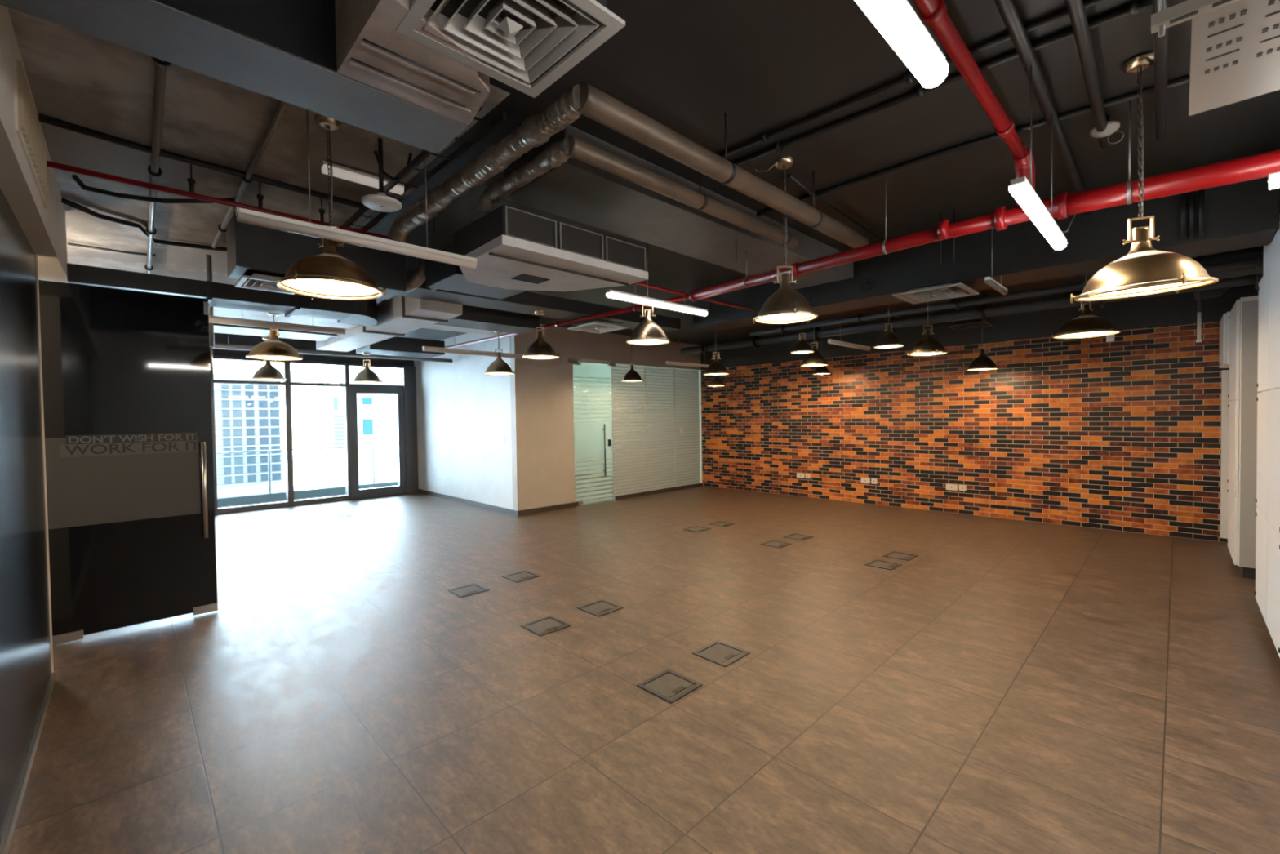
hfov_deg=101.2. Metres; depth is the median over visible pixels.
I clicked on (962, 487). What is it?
socket plate
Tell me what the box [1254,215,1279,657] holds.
tall cabinet
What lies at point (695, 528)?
box
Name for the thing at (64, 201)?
cable
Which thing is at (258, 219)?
diffuser
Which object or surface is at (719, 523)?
box
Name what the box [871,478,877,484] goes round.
socket plate
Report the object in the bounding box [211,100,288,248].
conduit
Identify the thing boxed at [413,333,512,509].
wall
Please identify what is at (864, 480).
socket plate
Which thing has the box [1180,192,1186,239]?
conduit
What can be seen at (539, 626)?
floor outlet
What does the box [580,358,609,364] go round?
cover
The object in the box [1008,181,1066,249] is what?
diffuser
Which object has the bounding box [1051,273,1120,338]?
pendant lamp
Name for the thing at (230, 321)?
diffuser
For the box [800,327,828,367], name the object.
pendant lamp
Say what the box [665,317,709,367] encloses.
tube light
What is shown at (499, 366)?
pendant lamp
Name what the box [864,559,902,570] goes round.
box
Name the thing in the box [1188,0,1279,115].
perforated panel
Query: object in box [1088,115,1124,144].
smoke detector
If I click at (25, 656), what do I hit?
wall
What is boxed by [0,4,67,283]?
trim
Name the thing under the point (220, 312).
air duct
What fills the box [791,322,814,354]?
pendant lamp
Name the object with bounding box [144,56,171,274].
conduit
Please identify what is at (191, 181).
pipe
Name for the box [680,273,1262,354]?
drain pipe
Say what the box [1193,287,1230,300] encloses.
pipe
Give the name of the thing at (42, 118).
pipe
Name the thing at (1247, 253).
pipe
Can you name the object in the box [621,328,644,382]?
pendant lamp
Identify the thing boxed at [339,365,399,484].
tower block
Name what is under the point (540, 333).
socket
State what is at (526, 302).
air duct
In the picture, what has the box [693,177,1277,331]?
ceiling beam
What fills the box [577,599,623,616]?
floor outlet
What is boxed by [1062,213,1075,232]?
cable
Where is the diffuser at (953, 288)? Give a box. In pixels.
[892,279,978,304]
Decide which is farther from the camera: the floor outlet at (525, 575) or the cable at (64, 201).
the floor outlet at (525, 575)
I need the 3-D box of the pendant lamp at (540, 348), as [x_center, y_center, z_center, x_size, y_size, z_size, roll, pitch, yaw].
[-1.014,-0.941,5.376,0.379,0.478,0.367,-1,1,-21]
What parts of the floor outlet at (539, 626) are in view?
lid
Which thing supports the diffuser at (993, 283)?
attached to the tube light at (988, 281)
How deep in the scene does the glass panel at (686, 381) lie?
10.98 m
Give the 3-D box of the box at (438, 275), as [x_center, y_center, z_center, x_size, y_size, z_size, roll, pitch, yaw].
[-1.145,-1.275,3.774,0.600,0.550,0.488,-2,2,-44]
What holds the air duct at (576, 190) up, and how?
hanging from the ceiling
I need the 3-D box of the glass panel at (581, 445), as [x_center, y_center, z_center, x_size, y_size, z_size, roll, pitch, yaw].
[-2.966,-0.206,12.495,4.370,3.000,0.100,-2,2,-44]
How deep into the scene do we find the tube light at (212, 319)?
4.93 m
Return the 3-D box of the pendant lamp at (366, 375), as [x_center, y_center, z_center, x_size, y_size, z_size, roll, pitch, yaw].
[-3.833,-0.834,7.393,0.379,0.422,0.367,-2,2,-39]
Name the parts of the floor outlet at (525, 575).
lid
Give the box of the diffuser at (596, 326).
[567,318,627,333]
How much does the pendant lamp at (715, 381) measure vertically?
1.039 m
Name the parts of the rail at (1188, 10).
rod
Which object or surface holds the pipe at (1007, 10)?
attached to the ceiling
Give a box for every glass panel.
[610,364,646,496]
[644,366,675,491]
[674,368,700,486]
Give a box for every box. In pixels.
[425,217,526,299]
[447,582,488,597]
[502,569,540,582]
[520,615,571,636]
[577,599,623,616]
[684,525,711,532]
[708,520,734,526]
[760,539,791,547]
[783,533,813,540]
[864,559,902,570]
[883,551,917,560]
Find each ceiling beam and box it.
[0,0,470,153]
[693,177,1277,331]
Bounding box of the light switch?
[501,436,504,443]
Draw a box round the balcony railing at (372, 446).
[215,444,396,497]
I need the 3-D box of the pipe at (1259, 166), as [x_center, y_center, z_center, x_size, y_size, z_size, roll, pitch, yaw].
[0.170,-1.340,4.817,0.342,0.503,8.537,-2,2,-44]
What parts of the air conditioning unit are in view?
panel frame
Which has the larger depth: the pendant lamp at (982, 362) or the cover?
the cover
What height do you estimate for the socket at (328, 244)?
0.067 m
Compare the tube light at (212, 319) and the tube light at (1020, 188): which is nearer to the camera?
the tube light at (1020, 188)
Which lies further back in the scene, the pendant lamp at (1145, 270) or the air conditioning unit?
the air conditioning unit
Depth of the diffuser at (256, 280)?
3.40 m
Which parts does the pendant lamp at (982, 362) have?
lamp shade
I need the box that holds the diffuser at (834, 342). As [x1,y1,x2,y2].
[827,340,871,351]
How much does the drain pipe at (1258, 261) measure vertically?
0.112 m
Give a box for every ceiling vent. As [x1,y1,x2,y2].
[395,0,625,97]
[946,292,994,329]
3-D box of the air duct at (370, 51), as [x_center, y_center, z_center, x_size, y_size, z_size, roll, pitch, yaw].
[-0.646,-1.260,1.647,0.440,0.307,0.430,-2,2,-44]
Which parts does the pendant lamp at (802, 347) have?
lamp shade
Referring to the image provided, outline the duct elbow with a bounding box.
[337,298,377,326]
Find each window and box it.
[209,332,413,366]
[209,355,405,514]
[213,373,284,497]
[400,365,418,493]
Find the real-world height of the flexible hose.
0.256 m
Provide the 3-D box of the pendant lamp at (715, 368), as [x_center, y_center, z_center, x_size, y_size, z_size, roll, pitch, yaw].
[1.071,-1.193,7.386,0.379,0.929,0.367,-2,1,-34]
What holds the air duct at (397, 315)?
hanging from the ceiling
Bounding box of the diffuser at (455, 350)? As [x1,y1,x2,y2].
[422,347,536,359]
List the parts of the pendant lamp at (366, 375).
lamp shade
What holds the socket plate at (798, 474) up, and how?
attached to the wall at (1123, 433)
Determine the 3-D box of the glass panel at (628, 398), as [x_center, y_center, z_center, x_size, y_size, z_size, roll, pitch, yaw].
[-0.197,0.048,9.819,0.858,2.405,0.018,-2,2,-44]
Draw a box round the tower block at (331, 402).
[318,388,345,488]
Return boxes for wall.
[0,188,51,844]
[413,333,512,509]
[509,324,702,515]
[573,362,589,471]
[587,284,1258,542]
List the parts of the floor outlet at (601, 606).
lid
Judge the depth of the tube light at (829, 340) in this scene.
6.58 m
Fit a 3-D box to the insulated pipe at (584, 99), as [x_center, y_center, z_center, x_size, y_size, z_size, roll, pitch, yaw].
[0.006,-1.368,3.484,2.555,0.385,1.953,-2,2,-44]
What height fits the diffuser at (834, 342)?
0.030 m
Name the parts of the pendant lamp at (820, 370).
lamp shade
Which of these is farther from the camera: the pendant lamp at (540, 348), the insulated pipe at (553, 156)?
the pendant lamp at (540, 348)
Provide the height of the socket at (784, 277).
0.067 m
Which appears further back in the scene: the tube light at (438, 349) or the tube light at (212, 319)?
the tube light at (438, 349)
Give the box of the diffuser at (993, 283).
[984,279,1008,295]
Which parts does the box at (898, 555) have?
lid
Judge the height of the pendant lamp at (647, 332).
0.884 m
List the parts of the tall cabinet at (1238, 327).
door, niche panel, door, door, door, panel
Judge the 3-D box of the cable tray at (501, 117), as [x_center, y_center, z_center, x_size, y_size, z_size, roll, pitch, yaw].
[-1.727,-1.392,3.406,0.136,0.035,3.100,-2,2,-44]
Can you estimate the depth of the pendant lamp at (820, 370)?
8.53 m
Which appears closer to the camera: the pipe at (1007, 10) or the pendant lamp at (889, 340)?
the pipe at (1007, 10)
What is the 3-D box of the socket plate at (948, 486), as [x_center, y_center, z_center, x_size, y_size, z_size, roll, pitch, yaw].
[4.652,0.899,7.854,0.017,0.085,0.150,-2,2,-44]
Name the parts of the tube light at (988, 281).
suspension chain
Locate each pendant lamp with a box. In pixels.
[245,312,302,360]
[250,337,287,380]
[276,114,386,300]
[352,352,382,382]
[484,331,515,375]
[522,311,559,359]
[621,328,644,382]
[626,243,670,345]
[702,330,729,375]
[706,333,724,386]
[752,156,817,324]
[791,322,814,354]
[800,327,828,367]
[812,343,831,374]
[872,304,904,348]
[907,302,947,356]
[964,326,999,371]
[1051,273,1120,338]
[1070,52,1218,303]
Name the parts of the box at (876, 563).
lid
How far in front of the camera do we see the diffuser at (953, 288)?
4.60 m
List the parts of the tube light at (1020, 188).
suspension chain, suspension chain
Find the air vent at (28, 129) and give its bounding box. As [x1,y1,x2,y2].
[11,44,48,208]
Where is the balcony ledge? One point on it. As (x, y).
(329, 491)
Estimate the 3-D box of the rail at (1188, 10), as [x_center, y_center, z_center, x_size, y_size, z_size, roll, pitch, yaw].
[1.581,-1.280,1.156,0.040,0.510,0.655,-2,2,-44]
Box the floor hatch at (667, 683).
[636,668,702,702]
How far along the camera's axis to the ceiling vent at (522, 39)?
1.50 m
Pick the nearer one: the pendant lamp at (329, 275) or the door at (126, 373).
the pendant lamp at (329, 275)
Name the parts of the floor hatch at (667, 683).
lid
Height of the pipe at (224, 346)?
0.483 m
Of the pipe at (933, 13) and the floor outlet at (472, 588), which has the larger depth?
the floor outlet at (472, 588)
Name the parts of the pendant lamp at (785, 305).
chain, lamp shade, cord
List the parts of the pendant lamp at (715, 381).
lamp shade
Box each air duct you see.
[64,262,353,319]
[213,306,359,328]
[213,323,337,341]
[226,212,405,299]
[315,295,462,351]
[334,0,489,125]
[355,336,444,358]
[397,270,680,332]
[422,324,507,335]
[435,304,540,333]
[502,124,853,288]
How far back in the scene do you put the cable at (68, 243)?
4.42 m
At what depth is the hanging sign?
5.18 m
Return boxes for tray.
[341,106,506,231]
[459,234,648,291]
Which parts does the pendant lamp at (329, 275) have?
chain, lamp shade, cord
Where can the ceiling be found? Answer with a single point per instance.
(769, 65)
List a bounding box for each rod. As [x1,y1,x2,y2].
[735,236,737,262]
[940,213,941,263]
[953,208,955,261]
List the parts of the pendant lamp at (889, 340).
lamp shade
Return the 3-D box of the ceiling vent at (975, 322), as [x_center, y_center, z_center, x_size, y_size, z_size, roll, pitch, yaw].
[4.302,-1.494,6.851,0.440,0.398,0.440,-2,2,-44]
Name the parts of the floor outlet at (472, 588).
lid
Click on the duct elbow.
(365, 312)
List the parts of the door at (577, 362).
glass pane, glass pane, pull handle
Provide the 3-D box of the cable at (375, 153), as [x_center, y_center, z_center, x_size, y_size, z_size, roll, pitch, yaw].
[-1.365,-1.441,2.912,0.203,0.162,0.022,-1,1,-8]
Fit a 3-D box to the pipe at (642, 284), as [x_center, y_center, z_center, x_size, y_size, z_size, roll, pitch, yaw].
[0.362,-1.204,4.932,2.530,0.135,0.038,-2,2,-44]
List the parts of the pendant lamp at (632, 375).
lamp shade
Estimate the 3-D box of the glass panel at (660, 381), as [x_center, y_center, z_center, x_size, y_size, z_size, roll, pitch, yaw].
[0.411,0.026,10.413,0.838,2.405,0.018,-2,2,-44]
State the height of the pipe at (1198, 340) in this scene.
0.865 m
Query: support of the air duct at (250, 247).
hanging from the ceiling
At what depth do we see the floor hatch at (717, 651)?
3.34 m
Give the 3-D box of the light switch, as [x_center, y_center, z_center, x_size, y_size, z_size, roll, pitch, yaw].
[-2.189,0.209,8.377,0.014,0.100,0.080,-2,2,-44]
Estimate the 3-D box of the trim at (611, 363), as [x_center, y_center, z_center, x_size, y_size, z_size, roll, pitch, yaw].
[-0.520,-1.139,9.480,0.160,0.080,0.064,-2,2,-44]
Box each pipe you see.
[38,113,363,208]
[46,160,388,239]
[209,333,453,362]
[389,81,868,248]
[444,100,1279,348]
[475,134,799,248]
[632,281,755,311]
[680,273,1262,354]
[749,253,1263,336]
[912,0,1035,205]
[993,0,1092,215]
[1191,245,1263,279]
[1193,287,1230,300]
[1195,255,1202,342]
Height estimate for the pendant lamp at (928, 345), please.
0.880 m
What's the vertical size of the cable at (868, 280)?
0.132 m
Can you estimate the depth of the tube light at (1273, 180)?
2.07 m
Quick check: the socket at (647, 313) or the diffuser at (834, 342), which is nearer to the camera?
the socket at (647, 313)
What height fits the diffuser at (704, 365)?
0.027 m
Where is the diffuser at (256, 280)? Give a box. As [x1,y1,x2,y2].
[235,270,294,294]
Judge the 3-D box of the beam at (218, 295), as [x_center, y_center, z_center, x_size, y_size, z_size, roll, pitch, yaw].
[-3.486,-1.088,4.423,1.850,0.145,0.470,-2,2,-44]
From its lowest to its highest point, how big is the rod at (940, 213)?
0.380 m
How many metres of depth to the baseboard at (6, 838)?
2.21 m
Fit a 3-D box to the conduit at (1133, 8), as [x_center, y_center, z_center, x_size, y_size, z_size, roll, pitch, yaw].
[1.546,-1.539,2.165,2.853,0.055,0.059,0,2,43]
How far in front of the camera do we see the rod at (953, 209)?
3.88 m
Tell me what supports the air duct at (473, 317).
attached to the air duct at (397, 315)
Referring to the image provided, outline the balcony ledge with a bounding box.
[217,480,397,507]
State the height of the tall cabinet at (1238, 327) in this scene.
2.479 m
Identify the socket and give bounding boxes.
[270,329,278,336]
[324,239,338,248]
[537,331,542,337]
[644,310,651,317]
[780,273,790,284]
[924,328,930,335]
[1081,303,1090,311]
[1131,228,1151,244]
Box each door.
[38,280,217,644]
[349,386,406,497]
[573,360,612,504]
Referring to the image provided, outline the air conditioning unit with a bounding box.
[453,204,648,291]
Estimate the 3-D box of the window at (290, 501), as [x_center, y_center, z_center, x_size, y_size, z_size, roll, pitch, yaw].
[-6.294,0.108,9.343,4.050,2.600,0.160,-2,2,-44]
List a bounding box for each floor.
[8,473,1279,853]
[220,494,340,507]
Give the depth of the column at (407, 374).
10.76 m
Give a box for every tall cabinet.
[1217,295,1261,578]
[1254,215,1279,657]
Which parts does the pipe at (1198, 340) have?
dark stem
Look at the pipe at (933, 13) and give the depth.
2.07 m
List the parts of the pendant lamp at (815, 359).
lamp shade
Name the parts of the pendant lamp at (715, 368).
lamp shade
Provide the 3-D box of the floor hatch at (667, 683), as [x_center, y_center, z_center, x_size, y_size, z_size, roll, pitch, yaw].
[0.166,1.446,2.948,0.260,0.006,0.260,-2,2,-44]
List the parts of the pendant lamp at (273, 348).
lamp shade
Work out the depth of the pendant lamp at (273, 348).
5.03 m
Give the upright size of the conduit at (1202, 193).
0.370 m
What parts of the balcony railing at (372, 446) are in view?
post, rail, post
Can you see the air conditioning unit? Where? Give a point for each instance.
(513, 248)
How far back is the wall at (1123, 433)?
7.39 m
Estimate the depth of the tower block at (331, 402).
143.88 m
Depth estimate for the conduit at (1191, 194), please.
3.40 m
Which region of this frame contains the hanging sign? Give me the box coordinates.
[1106,302,1114,342]
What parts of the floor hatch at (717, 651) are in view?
lid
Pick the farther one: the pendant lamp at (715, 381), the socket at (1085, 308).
the pendant lamp at (715, 381)
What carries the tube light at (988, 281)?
hanging from the ceiling
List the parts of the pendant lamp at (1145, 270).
chain, cord, lamp shade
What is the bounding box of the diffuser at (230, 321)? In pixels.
[208,317,345,334]
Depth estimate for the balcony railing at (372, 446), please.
10.94 m
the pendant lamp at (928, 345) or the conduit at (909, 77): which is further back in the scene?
the pendant lamp at (928, 345)
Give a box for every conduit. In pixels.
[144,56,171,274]
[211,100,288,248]
[717,0,1105,157]
[732,0,1152,165]
[755,75,1190,216]
[786,173,884,241]
[1064,0,1111,148]
[1152,0,1168,139]
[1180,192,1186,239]
[1188,191,1195,238]
[1198,189,1204,236]
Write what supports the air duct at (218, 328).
attached to the air duct at (397, 315)
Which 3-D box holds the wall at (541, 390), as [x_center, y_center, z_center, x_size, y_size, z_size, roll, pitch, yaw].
[-0.346,-0.185,9.706,4.522,3.000,0.152,-2,2,-44]
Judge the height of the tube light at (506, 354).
0.060 m
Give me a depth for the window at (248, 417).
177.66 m
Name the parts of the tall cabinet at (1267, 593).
door, door, door, door, door, door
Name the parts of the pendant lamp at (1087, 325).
lamp shade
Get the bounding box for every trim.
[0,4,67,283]
[35,254,53,671]
[568,357,575,363]
[606,361,615,366]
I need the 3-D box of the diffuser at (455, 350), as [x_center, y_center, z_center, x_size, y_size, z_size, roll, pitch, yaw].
[-2.055,-0.958,6.935,1.600,0.038,0.056,-2,2,-44]
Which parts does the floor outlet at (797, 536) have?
lid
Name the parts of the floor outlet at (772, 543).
lid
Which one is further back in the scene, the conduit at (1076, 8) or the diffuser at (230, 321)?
the diffuser at (230, 321)
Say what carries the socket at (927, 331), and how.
attached to the pendant lamp at (928, 345)
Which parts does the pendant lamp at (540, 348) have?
lamp shade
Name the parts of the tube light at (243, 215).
suspension chain, suspension chain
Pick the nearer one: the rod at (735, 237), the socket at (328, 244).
the socket at (328, 244)
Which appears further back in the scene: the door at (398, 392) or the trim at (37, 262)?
the door at (398, 392)
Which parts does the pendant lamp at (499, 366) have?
lamp shade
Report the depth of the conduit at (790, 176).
3.68 m
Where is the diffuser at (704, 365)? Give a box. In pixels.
[665,362,708,367]
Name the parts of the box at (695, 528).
lid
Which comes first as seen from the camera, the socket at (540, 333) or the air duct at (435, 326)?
the socket at (540, 333)
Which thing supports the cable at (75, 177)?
hanging from the ceiling
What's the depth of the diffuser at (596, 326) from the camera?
5.80 m
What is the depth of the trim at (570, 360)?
8.83 m
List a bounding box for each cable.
[61,197,226,251]
[67,242,155,256]
[71,174,235,203]
[373,151,412,181]
[748,159,777,172]
[857,277,873,292]
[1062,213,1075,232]
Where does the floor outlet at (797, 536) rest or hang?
on the floor at (1009, 686)
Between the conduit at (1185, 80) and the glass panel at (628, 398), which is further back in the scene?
the glass panel at (628, 398)
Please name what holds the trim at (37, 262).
attached to the wall at (25, 656)
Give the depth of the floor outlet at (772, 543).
6.11 m
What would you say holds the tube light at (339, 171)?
attached to the ceiling
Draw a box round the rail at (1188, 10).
[1151,0,1240,37]
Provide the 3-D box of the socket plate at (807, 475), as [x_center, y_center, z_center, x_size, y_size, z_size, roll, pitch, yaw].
[3.034,0.888,9.509,0.017,0.085,0.090,-2,2,-44]
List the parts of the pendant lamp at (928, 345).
lamp shade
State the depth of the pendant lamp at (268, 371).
6.50 m
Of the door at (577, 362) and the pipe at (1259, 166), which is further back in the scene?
the door at (577, 362)
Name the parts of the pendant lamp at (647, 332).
cord, lamp shade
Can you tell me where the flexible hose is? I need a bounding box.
[404,257,425,293]
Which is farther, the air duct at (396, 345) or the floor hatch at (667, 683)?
the air duct at (396, 345)
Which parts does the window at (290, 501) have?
glass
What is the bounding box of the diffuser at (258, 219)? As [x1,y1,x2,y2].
[236,212,476,268]
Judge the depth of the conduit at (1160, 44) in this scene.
2.24 m
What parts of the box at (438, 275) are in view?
hanger rod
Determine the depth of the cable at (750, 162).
2.94 m
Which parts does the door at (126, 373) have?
pull handle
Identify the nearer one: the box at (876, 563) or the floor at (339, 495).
the box at (876, 563)
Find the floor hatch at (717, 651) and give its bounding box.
[692,640,750,666]
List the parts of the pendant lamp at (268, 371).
lamp shade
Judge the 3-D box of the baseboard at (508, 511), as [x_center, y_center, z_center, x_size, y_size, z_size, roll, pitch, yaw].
[-3.270,1.323,9.524,0.012,0.075,3.940,-2,2,-44]
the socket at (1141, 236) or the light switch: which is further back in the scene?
the light switch
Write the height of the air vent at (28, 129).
0.310 m
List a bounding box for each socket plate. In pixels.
[796,472,804,478]
[805,473,810,478]
[860,477,870,483]
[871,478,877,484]
[946,484,957,490]
[959,484,966,491]
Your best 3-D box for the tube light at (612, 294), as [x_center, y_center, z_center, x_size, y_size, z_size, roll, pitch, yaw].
[0.176,-1.095,4.360,1.166,0.214,0.056,-2,2,-44]
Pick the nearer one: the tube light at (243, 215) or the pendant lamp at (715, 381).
the tube light at (243, 215)
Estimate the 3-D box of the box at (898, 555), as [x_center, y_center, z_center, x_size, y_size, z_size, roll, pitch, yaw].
[2.739,1.355,5.532,0.260,0.006,0.260,-2,2,-44]
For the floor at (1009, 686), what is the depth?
2.88 m
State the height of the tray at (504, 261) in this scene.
0.048 m
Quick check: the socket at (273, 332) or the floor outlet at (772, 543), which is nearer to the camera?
the socket at (273, 332)
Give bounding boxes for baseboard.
[0,671,55,853]
[417,488,516,515]
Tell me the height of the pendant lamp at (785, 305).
0.933 m
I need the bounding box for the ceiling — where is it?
[7,0,1279,345]
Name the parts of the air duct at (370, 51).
rod, rod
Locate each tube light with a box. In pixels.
[208,310,346,334]
[235,109,476,268]
[320,160,404,195]
[422,345,496,356]
[501,352,528,359]
[605,282,707,316]
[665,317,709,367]
[827,308,871,351]
[854,0,947,88]
[984,229,1008,295]
[1008,66,1066,249]
[1267,172,1279,189]
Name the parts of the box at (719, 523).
lid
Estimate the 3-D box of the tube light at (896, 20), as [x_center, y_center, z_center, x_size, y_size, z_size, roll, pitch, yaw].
[0.295,-1.124,0.875,1.206,0.598,0.060,-2,2,-44]

